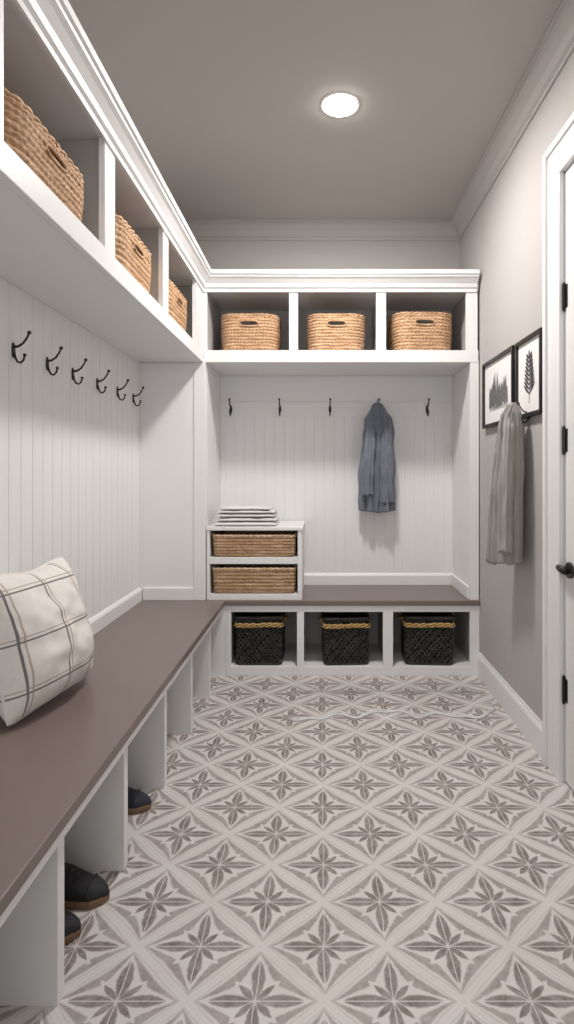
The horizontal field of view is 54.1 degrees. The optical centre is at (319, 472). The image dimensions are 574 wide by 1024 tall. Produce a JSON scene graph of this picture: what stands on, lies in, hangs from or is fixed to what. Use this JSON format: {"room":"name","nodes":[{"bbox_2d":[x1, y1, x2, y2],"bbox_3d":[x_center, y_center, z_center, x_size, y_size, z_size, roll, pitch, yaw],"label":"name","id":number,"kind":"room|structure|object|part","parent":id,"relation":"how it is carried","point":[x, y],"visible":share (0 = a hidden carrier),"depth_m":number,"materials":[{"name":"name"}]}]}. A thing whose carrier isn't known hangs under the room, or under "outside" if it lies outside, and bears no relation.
{"room":"mudroom","nodes":[
{"label":"mudroom","id":0,"kind":"room"},
{"bbox_2d":[0,676,573,1023],"bbox_3d":[0.034,1.238,1.316,2.444,0.050,5.233,0,0,0],"label":"floor","id":1,"kind":"structure","parent":0,"point":[396,867],"depth_m":1.67,"materials":[{"name":"tile"}]},
{"bbox_2d":[64,909,80,944],"bbox_3d":[-0.760,1.158,1.466,0.262,0.111,0.103,0,0,2],"label":"shoe","id":2,"kind":"object","parent":1,"relation":"on","point":[72,924],"visible":0.12,"depth_m":1.46,"materials":[{"name":"black leather"}]},
{"bbox_2d":[64,862,109,909],"bbox_3d":[-0.729,1.158,1.607,0.262,0.111,0.102,0,0,2],"label":"shoe","id":3,"kind":"object","parent":1,"relation":"on","point":[83,889],"visible":0.39,"depth_m":1.57,"materials":[{"name":"black leather"}]},
{"bbox_2d":[0,606,225,1005],"bbox_3d":[-0.825,1.003,1.033,0.524,0.422,4.665,0,0,0],"label":"bench","id":4,"kind":"object","parent":1,"relation":"on","point":[95,838],"visible":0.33,"depth_m":1.71,"materials":[{"name":"white paint"}]},
{"bbox_3d":[-0.818,1.003,3.356,0.510,0.422,0.018,0,0,0],"label":"panel","id":5,"kind":"part","parent":4,"relation":"part of","materials":[{"name":"white paint"}]},
{"bbox_2d":[0,585,479,916],"bbox_3d":[-0.066,0.776,1.266,2.043,0.031,5.133,0,0,0],"label":"bench","id":6,"kind":"object","parent":4,"relation":"on","point":[52,758],"visible":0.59,"depth_m":1.78,"materials":[{"name":"wood"}]},
{"bbox_2d":[0,557,93,725],"bbox_3d":[-0.930,0.529,1.867,0.277,0.438,0.451,0,0,11],"label":"throw pillow","id":7,"kind":"object","parent":6,"relation":"on","point":[47,640],"visible":1,"depth_m":1.74,"materials":[{"name":"fabric"}]},
{"bbox_2d":[140,362,219,599],"bbox_3d":[-0.884,0.049,3.579,0.406,1.422,0.483,0,0,0],"label":"panel","id":8,"kind":"object","parent":6,"relation":"on","point":[180,403],"visible":0.96,"depth_m":3.35,"materials":[{"name":"white paint"}]},
{"bbox_3d":[-0.921,0.049,3.360,0.332,1.422,0.018,0,0,0],"label":"panel","id":9,"kind":"part","parent":8,"relation":"part of","materials":[{"name":"white paint"}]},
{"bbox_3d":[-0.907,0.723,3.344,0.302,0.075,0.014,0,0,0],"label":"baseboard","id":10,"kind":"part","parent":8,"relation":"part of","materials":[{"name":"white paint"}]},
{"bbox_3d":[-0.700,0.049,3.599,0.038,1.422,0.443,0,0,0],"label":"panel","id":11,"kind":"part","parent":8,"relation":"part of","materials":[{"name":"white paint"}]},
{"bbox_2d":[207,521,304,599],"bbox_3d":[-0.390,0.542,3.575,0.577,0.436,0.455,0,0,0],"label":"shelf unit","id":12,"kind":"object","parent":6,"relation":"on","point":[298,558],"visible":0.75,"depth_m":3.35,"materials":[{"name":"white paint"}]},
{"bbox_3d":[-0.669,0.552,3.578,0.018,0.416,0.449,0,0,0],"label":"panel","id":13,"kind":"part","parent":12,"relation":"part of","materials":[{"name":"white paint"}]},
{"bbox_2d":[215,520,279,525],"bbox_3d":[-0.452,0.310,3.525,0.375,0.027,0.274,0,0,0],"label":"folded towel","id":14,"kind":"object","parent":12,"relation":"on","point":[220,523],"visible":0.73,"depth_m":3.40,"materials":[{"name":"white fabric"}]},
{"bbox_2d":[217,515,278,520],"bbox_3d":[-0.447,0.283,3.526,0.360,0.024,0.263,0,0,0],"label":"folded towel","id":15,"kind":"object","parent":14,"relation":"on","point":[276,517],"visible":0.73,"depth_m":3.40,"materials":[{"name":"white fabric"}]},
{"bbox_2d":[215,512,277,516],"bbox_3d":[-0.456,0.260,3.525,0.362,0.022,0.264,0,0,0],"label":"folded towel","id":16,"kind":"object","parent":15,"relation":"on","point":[275,513],"visible":0.71,"depth_m":3.41,"materials":[{"name":"white fabric"}]},
{"bbox_2d":[218,508,276,512],"bbox_3d":[-0.448,0.237,3.526,0.340,0.022,0.253,0,0,0],"label":"folded towel","id":17,"kind":"object","parent":16,"relation":"on","point":[272,510],"visible":0.66,"depth_m":3.41,"materials":[{"name":"white fabric"}]},
{"bbox_2d":[220,505,272,509],"bbox_3d":[-0.458,0.217,3.525,0.310,0.019,0.244,0,0,0],"label":"folded towel","id":18,"kind":"object","parent":17,"relation":"on","point":[229,507],"visible":1,"depth_m":3.42,"materials":[{"name":"white fabric"}]},
{"bbox_3d":[-0.397,0.525,3.572,0.527,0.040,0.438,0,0,0],"label":"shelf","id":19,"kind":"part","parent":12,"relation":"part of","materials":[{"name":"white paint"}]},
{"bbox_2d":[212,564,297,592],"bbox_3d":[-0.397,0.646,3.540,0.516,0.158,0.381,0,0,0],"label":"wicker basket","id":20,"kind":"object","parent":12,"relation":"on","point":[227,578],"visible":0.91,"depth_m":3.36,"materials":[{"name":"brown wicker"}]},
{"bbox_2d":[212,531,297,556],"bbox_3d":[-0.397,0.436,3.540,0.516,0.136,0.381,0,0,0],"label":"wicker basket","id":21,"kind":"object","parent":12,"relation":"on","point":[226,543],"visible":0.87,"depth_m":3.36,"materials":[{"name":"brown wicker"}]},
{"bbox_3d":[-0.121,0.552,3.578,0.026,0.416,0.449,0,0,0],"label":"panel","id":22,"kind":"part","parent":12,"relation":"part of","materials":[{"name":"white paint"}]},
{"bbox_2d":[451,362,478,599],"bbox_3d":[0.922,0.049,3.590,0.067,1.422,0.485,0,0,0],"label":"end panel","id":23,"kind":"object","parent":6,"relation":"on","point":[465,383],"visible":1,"depth_m":3.47,"materials":[{"name":"white paint"}]},
{"bbox_3d":[0.896,0.723,3.590,0.014,0.075,0.425,0,0,0],"label":"baseboard","id":24,"kind":"part","parent":23,"relation":"part of","materials":[{"name":"white paint"}]},
{"bbox_3d":[0.929,0.049,3.600,0.053,1.422,0.464,0,0,0],"label":"panel","id":25,"kind":"part","parent":23,"relation":"part of","materials":[{"name":"white paint"}]},
{"bbox_2d":[128,787,151,814],"bbox_3d":[-0.742,1.158,2.035,0.262,0.111,0.102,0,0,-2],"label":"shoe","id":26,"kind":"object","parent":1,"relation":"on","point":[139,801],"visible":0.29,"depth_m":2.01,"materials":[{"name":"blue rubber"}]},
{"bbox_2d":[226,606,479,675],"bbox_3d":[0.197,1.003,3.590,1.517,0.422,0.485,0,0,0],"label":"cubby shelf","id":27,"kind":"object","parent":1,"relation":"on","point":[303,656],"visible":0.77,"depth_m":3.35,"materials":[{"name":"white paint"}]},
{"bbox_2d":[234,612,287,664],"bbox_3d":[-0.369,1.011,3.512,0.337,0.295,0.308,0,0,0],"label":"wicker basket","id":28,"kind":"object","parent":27,"relation":"on","point":[260,636],"visible":0.96,"depth_m":3.38,"materials":[{"name":"black wicker"}]},
{"bbox_2d":[318,612,370,664],"bbox_3d":[0.154,1.014,3.512,0.327,0.289,0.308,0,0,-2],"label":"wicker basket","id":29,"kind":"object","parent":27,"relation":"on","point":[345,635],"visible":0.92,"depth_m":3.38,"materials":[{"name":"black wicker"}]},
{"bbox_3d":[0.197,1.186,3.357,1.517,0.055,0.020,0,0,0],"label":"rail","id":30,"kind":"part","parent":27,"relation":"part of","materials":[{"name":"white paint"}]},
{"bbox_3d":[0.197,0.811,3.357,1.517,0.039,0.020,0,0,0],"label":"rail","id":31,"kind":"part","parent":27,"relation":"part of","materials":[{"name":"white paint"}]},
{"bbox_3d":[0.197,0.978,3.827,1.517,0.361,0.012,0,0,0],"label":"panel","id":32,"kind":"part","parent":27,"relation":"part of","materials":[{"name":"white wood"}]},
{"bbox_2d":[398,612,454,664],"bbox_3d":[0.665,1.011,3.512,0.348,0.295,0.308,0,0,3],"label":"wicker basket","id":33,"kind":"object","parent":27,"relation":"on","point":[426,637],"visible":0.94,"depth_m":3.38,"materials":[{"name":"black wicker"}]},
{"bbox_2d":[290,691,494,721],"bbox_3d":[0.383,1.206,2.920,1.061,0.014,0.385,0,0,0],"label":"floor mat","id":34,"kind":"object","parent":1,"relation":"on","point":[308,705],"visible":1,"depth_m":2.93,"materials":[{"name":"fabric"}]},
{"bbox_2d":[68,0,561,218],"bbox_3d":[0.034,-1.727,1.316,2.444,0.050,5.233,0,0,0],"label":"ceiling","id":35,"kind":"structure","parent":0,"point":[224,97],"depth_m":2.49,"materials":[{"name":"paint"}]},
{"bbox_2d":[320,92,359,117],"bbox_3d":[0.092,-1.691,2.589,0.182,0.020,0.182,0,0,0],"label":"recessed light","id":36,"kind":"object","parent":35,"relation":"in","point":[336,104],"visible":1,"depth_m":2.57,"materials":[{"name":"white paint"}]},
{"bbox_2d":[196,240,459,268],"bbox_3d":[-0.066,-0.244,3.883,2.044,2.915,0.100,0,0,0],"label":"wall","id":37,"kind":"structure","parent":0,"point":[219,254],"depth_m":3.83,"materials":[{"name":"white paint"}]},
{"bbox_2d":[228,398,231,415],"bbox_3d":[-0.608,-0.444,3.784,0.018,0.116,0.068,0,0,2],"label":"coat hook","id":38,"kind":"object","parent":37,"relation":"attached to","point":[230,410],"visible":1,"depth_m":3.78,"materials":[{"name":"black metal"}]},
{"bbox_2d":[329,398,330,415],"bbox_3d":[0.068,-0.444,3.784,0.018,0.116,0.068,0,0,0],"label":"coat hook","id":39,"kind":"object","parent":37,"relation":"attached to","point":[329,398],"visible":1,"depth_m":3.78,"materials":[{"name":"black metal"}]},
{"bbox_2d":[220,376,451,572],"bbox_3d":[0.111,0.019,3.828,1.584,1.362,0.010,0,0,0],"label":"wall panel","id":40,"kind":"object","parent":37,"relation":"attached to","point":[305,468],"depth_m":3.82,"materials":[{"name":"white paint"}]},
{"bbox_2d":[220,402,451,415],"bbox_3d":[0.111,-0.437,3.825,1.584,0.100,0.016,0,0,0],"label":"trim","id":41,"kind":"structure","parent":37,"relation":"attached to","point":[238,408],"depth_m":3.82,"materials":[{"name":"white paint"}]},
{"bbox_2d":[203,285,478,375],"bbox_3d":[0.128,-0.897,3.589,1.655,0.470,0.487,0,0,0],"label":"wall shelf","id":42,"kind":"object","parent":37,"relation":"attached to","point":[294,358],"visible":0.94,"depth_m":3.53,"materials":[{"name":"white paint"}]},
{"bbox_2d":[221,313,280,349],"bbox_3d":[-0.431,-0.852,3.551,0.365,0.237,0.321,0,0,0],"label":"storage basket","id":43,"kind":"object","parent":42,"relation":"on","point":[265,335],"visible":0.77,"depth_m":3.40,"materials":[{"name":"beige wicker"}]},
{"bbox_3d":[-0.431,-0.907,3.397,0.126,0.042,0.011,0,0,0],"label":"handle","id":44,"kind":"part","parent":43,"relation":"part of","materials":[{"name":"brown wicker"}]},
{"bbox_2d":[307,313,364,349],"bbox_3d":[0.100,-0.852,3.551,0.365,0.237,0.321,0,0,0],"label":"storage basket","id":45,"kind":"object","parent":42,"relation":"on","point":[321,335],"visible":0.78,"depth_m":3.40,"materials":[{"name":"beige wicker"}]},
{"bbox_3d":[0.100,-0.907,3.397,0.126,0.042,0.011,0,0,0],"label":"handle","id":46,"kind":"part","parent":45,"relation":"part of","materials":[{"name":"brown wicker"}]},
{"bbox_3d":[0.128,-0.895,3.827,1.655,0.424,0.010,0,0,0],"label":"panel","id":47,"kind":"part","parent":42,"relation":"part of","materials":[{"name":"white wood"}]},
{"bbox_3d":[0.125,-0.698,3.356,1.643,0.072,0.022,0,0,0],"label":"rail","id":48,"kind":"part","parent":42,"relation":"part of","materials":[{"name":"white paint"}]},
{"bbox_2d":[388,311,451,349],"bbox_3d":[0.627,-0.856,3.542,0.376,0.244,0.321,0,0,-3],"label":"storage basket","id":49,"kind":"object","parent":42,"relation":"on","point":[404,333],"visible":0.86,"depth_m":3.39,"materials":[{"name":"brown wicker"}]},
{"bbox_3d":[0.635,-0.913,3.387,0.129,0.044,0.011,0,0,-3],"label":"handle","id":50,"kind":"part","parent":49,"relation":"part of","materials":[{"name":"brown wicker"}]},
{"bbox_2d":[304,573,451,584],"bbox_3d":[0.111,0.721,3.820,1.584,0.078,0.026,0,0,0],"label":"baseboard","id":51,"kind":"structure","parent":37,"relation":"attached to","point":[309,578],"depth_m":3.81,"materials":[{"name":"white paint"}]},
{"bbox_2d":[426,398,429,415],"bbox_3d":[0.731,-0.444,3.784,0.018,0.116,0.068,0,0,-2],"label":"coat hook","id":52,"kind":"object","parent":37,"relation":"attached to","point":[427,410],"visible":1,"depth_m":3.79,"materials":[{"name":"black metal"}]},
{"bbox_2d":[460,51,573,720],"bbox_3d":[1.016,-0.244,1.266,0.120,2.915,5.133,0,0,0],"label":"wall","id":53,"kind":"structure","parent":0,"point":[503,239],"depth_m":2.71,"materials":[{"name":"beige paint"}]},
{"bbox_2d":[185,0,573,239],"bbox_3d":[-0.066,-1.647,1.266,2.044,0.110,5.133,0,0,0],"label":"trim","id":54,"kind":"structure","parent":53,"relation":"attached to","point":[556,46],"depth_m":3.39,"materials":[{"name":"paint"}]},
{"bbox_2d":[482,345,514,428],"bbox_3d":[0.944,-0.438,2.969,0.023,0.366,0.502,0,0,0],"label":"picture frame","id":55,"kind":"object","parent":53,"relation":"attached to","point":[498,374],"visible":0.94,"depth_m":2.97,"materials":[{"name":"white paper"}]},
{"bbox_2d":[477,652,541,758],"bbox_3d":[0.948,1.142,2.844,0.016,0.142,1.008,0,0,0],"label":"baseboard","id":56,"kind":"structure","parent":53,"relation":"attached to","point":[518,711],"depth_m":2.74,"materials":[{"name":"white paint"}]},
{"bbox_2d":[517,402,529,422],"bbox_3d":[0.929,-0.274,2.557,0.057,0.096,0.015,0,0,0],"label":"coat hook","id":57,"kind":"object","parent":53,"relation":"attached to","point":[518,403],"visible":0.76,"depth_m":2.56,"materials":[{"name":"black metal"}]},
{"bbox_2d":[486,402,524,564],"bbox_3d":[0.879,0.060,2.635,0.146,0.762,0.270,0,0,0],"label":"scarf","id":58,"kind":"object","parent":57,"relation":"hanging from","point":[505,540],"visible":1,"depth_m":2.53,"materials":[{"name":"grey fabric"}]},
{"bbox_2d":[515,327,541,418],"bbox_3d":[0.944,-0.436,2.526,0.023,0.362,0.311,0,0,0],"label":"picture frame","id":59,"kind":"object","parent":53,"relation":"attached to","point":[528,351],"visible":0.92,"depth_m":2.52,"materials":[{"name":"black"}]},
{"bbox_2d":[542,112,573,782],"bbox_3d":[1.002,-0.055,1.762,0.148,2.537,1.155,0,0,0],"label":"trim","id":60,"kind":"structure","parent":53,"relation":"attached to","point":[558,158],"depth_m":2.24,"materials":[{"name":"white paint"}]},
{"bbox_2d":[556,163,573,790],"bbox_3d":[0.958,0.016,1.766,0.083,2.379,0.867,0,0,0],"label":"door","id":61,"kind":"structure","parent":53,"relation":"in","point":[568,288],"depth_m":2.16,"materials":[{"name":"white wood"}]},
{"bbox_3d":[0.932,0.372,2.164,0.032,0.030,0.072,0,0,0],"label":"lever","id":62,"kind":"part","parent":61,"relation":"part of","materials":[{"name":"black metal"}]},
{"bbox_3d":[-1.138,-0.244,1.316,0.100,2.915,5.233,0,0,0],"label":"wall","id":63,"kind":"structure","parent":0,"visible":0},
{"bbox_2d":[11,331,30,363],"bbox_3d":[-1.045,-0.441,1.963,0.068,0.116,0.018,0,0,3],"label":"coat hook","id":64,"kind":"object","parent":63,"relation":"attached to","point":[14,346],"visible":1,"depth_m":1.96,"materials":[{"name":"black metal"}]},
{"bbox_2d":[46,346,62,375],"bbox_3d":[-1.046,-0.441,2.207,0.068,0.116,0.018,0,0,5],"label":"coat hook","id":65,"kind":"object","parent":63,"relation":"attached to","point":[60,347],"visible":1,"depth_m":2.20,"materials":[{"name":"black metal"}]},
{"bbox_2d":[0,277,139,618],"bbox_3d":[-1.083,0.019,1.024,0.010,1.362,4.647,0,0,0],"label":"wall panel","id":66,"kind":"object","parent":63,"relation":"attached to","point":[70,451],"depth_m":2.40,"materials":[{"name":"white paint"}]},
{"bbox_2d":[71,358,87,384],"bbox_3d":[-1.045,-0.441,2.436,0.068,0.116,0.018,0,0,1],"label":"coat hook","id":67,"kind":"object","parent":63,"relation":"attached to","point":[85,359],"visible":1,"depth_m":2.43,"materials":[{"name":"black metal"}]},
{"bbox_2d":[0,0,202,361],"bbox_3d":[-0.893,-0.897,1.774,0.390,0.470,3.146,0,0,0],"label":"wall shelf","id":68,"kind":"object","parent":63,"relation":"attached to","point":[69,264],"visible":0.91,"depth_m":1.85,"materials":[{"name":"white paint"}]},
{"bbox_2d":[4,87,83,220],"bbox_3d":[-0.880,-0.824,1.540,0.322,0.182,0.541,0,0,0],"label":"storage basket","id":69,"kind":"object","parent":68,"relation":"on","point":[24,133],"visible":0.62,"depth_m":1.46,"materials":[{"name":"brown wicker"}]},
{"bbox_3d":[-0.725,-0.865,1.540,0.011,0.034,0.130,0,0,0],"label":"handle","id":70,"kind":"part","parent":69,"relation":"part of","materials":[{"name":"brown wicker"}]},
{"bbox_3d":[-0.708,-0.698,1.774,0.022,0.072,3.146,0,0,0],"label":"rail","id":71,"kind":"part","parent":68,"relation":"part of","materials":[{"name":"white paint"}]},
{"bbox_2d":[115,213,150,292],"bbox_3d":[-0.880,-0.840,2.236,0.322,0.213,0.531,0,0,0],"label":"storage basket","id":72,"kind":"object","parent":68,"relation":"on","point":[138,264],"visible":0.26,"depth_m":2.17,"materials":[{"name":"brown wicker"}]},
{"bbox_3d":[-0.725,-0.888,2.236,0.011,0.040,0.128,0,0,0],"label":"handle","id":73,"kind":"part","parent":72,"relation":"part of","materials":[{"name":"brown wicker"}]},
{"bbox_2d":[168,279,186,331],"bbox_3d":[-0.880,-0.838,2.892,0.322,0.210,0.504,0,0,0],"label":"storage basket","id":74,"kind":"object","parent":68,"relation":"on","point":[177,310],"visible":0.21,"depth_m":2.84,"materials":[{"name":"brown wicker"}]},
{"bbox_3d":[-0.725,-0.885,2.892,0.011,0.039,0.122,0,0,0],"label":"handle","id":75,"kind":"part","parent":74,"relation":"part of","materials":[{"name":"brown wicker"}]},
{"bbox_2d":[14,0,479,291],"bbox_3d":[0.118,-1.138,1.024,1.636,0.116,4.647,0,0,0],"label":"trim","id":76,"kind":"structure","parent":68,"relation":"attached to","point":[55,23],"depth_m":2.33,"materials":[{"name":"white paint"}]},
{"bbox_2d":[96,370,109,393],"bbox_3d":[-1.045,-0.441,2.702,0.068,0.116,0.018,0,0,4],"label":"coat hook","id":77,"kind":"object","parent":63,"relation":"attached to","point":[108,371],"visible":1,"depth_m":2.70,"materials":[{"name":"black metal"}]},
{"bbox_2d":[89,587,141,634],"bbox_3d":[-1.075,0.721,1.024,0.026,0.078,4.647,0,0,0],"label":"baseboard","id":78,"kind":"structure","parent":63,"relation":"attached to","point":[108,615],"depth_m":2.91,"materials":[{"name":"white paint"}]},
{"bbox_2d":[117,379,128,400],"bbox_3d":[-1.046,-0.441,2.973,0.068,0.116,0.018,0,0,5],"label":"coat hook","id":79,"kind":"object","parent":63,"relation":"attached to","point":[118,396],"visible":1,"depth_m":2.97,"materials":[{"name":"black metal"}]},
{"bbox_2d":[132,386,143,405],"bbox_3d":[-1.045,-0.441,3.226,0.068,0.116,0.018,0,0,1],"label":"coat hook","id":80,"kind":"object","parent":63,"relation":"attached to","point":[133,395],"visible":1,"depth_m":3.22,"materials":[{"name":"black metal"}]},
{"label":"coat hook","id":81,"kind":"object","parent":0,"visible":0},
{"bbox_2d":[358,399,395,512],"bbox_3d":[0.378,-0.113,3.713,0.258,0.751,0.178,0,0,0],"label":"jacket","id":82,"kind":"object","parent":81,"relation":"hanging from","point":[377,465],"visible":1,"depth_m":3.66,"materials":[{"name":"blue fabric"}]}
]}

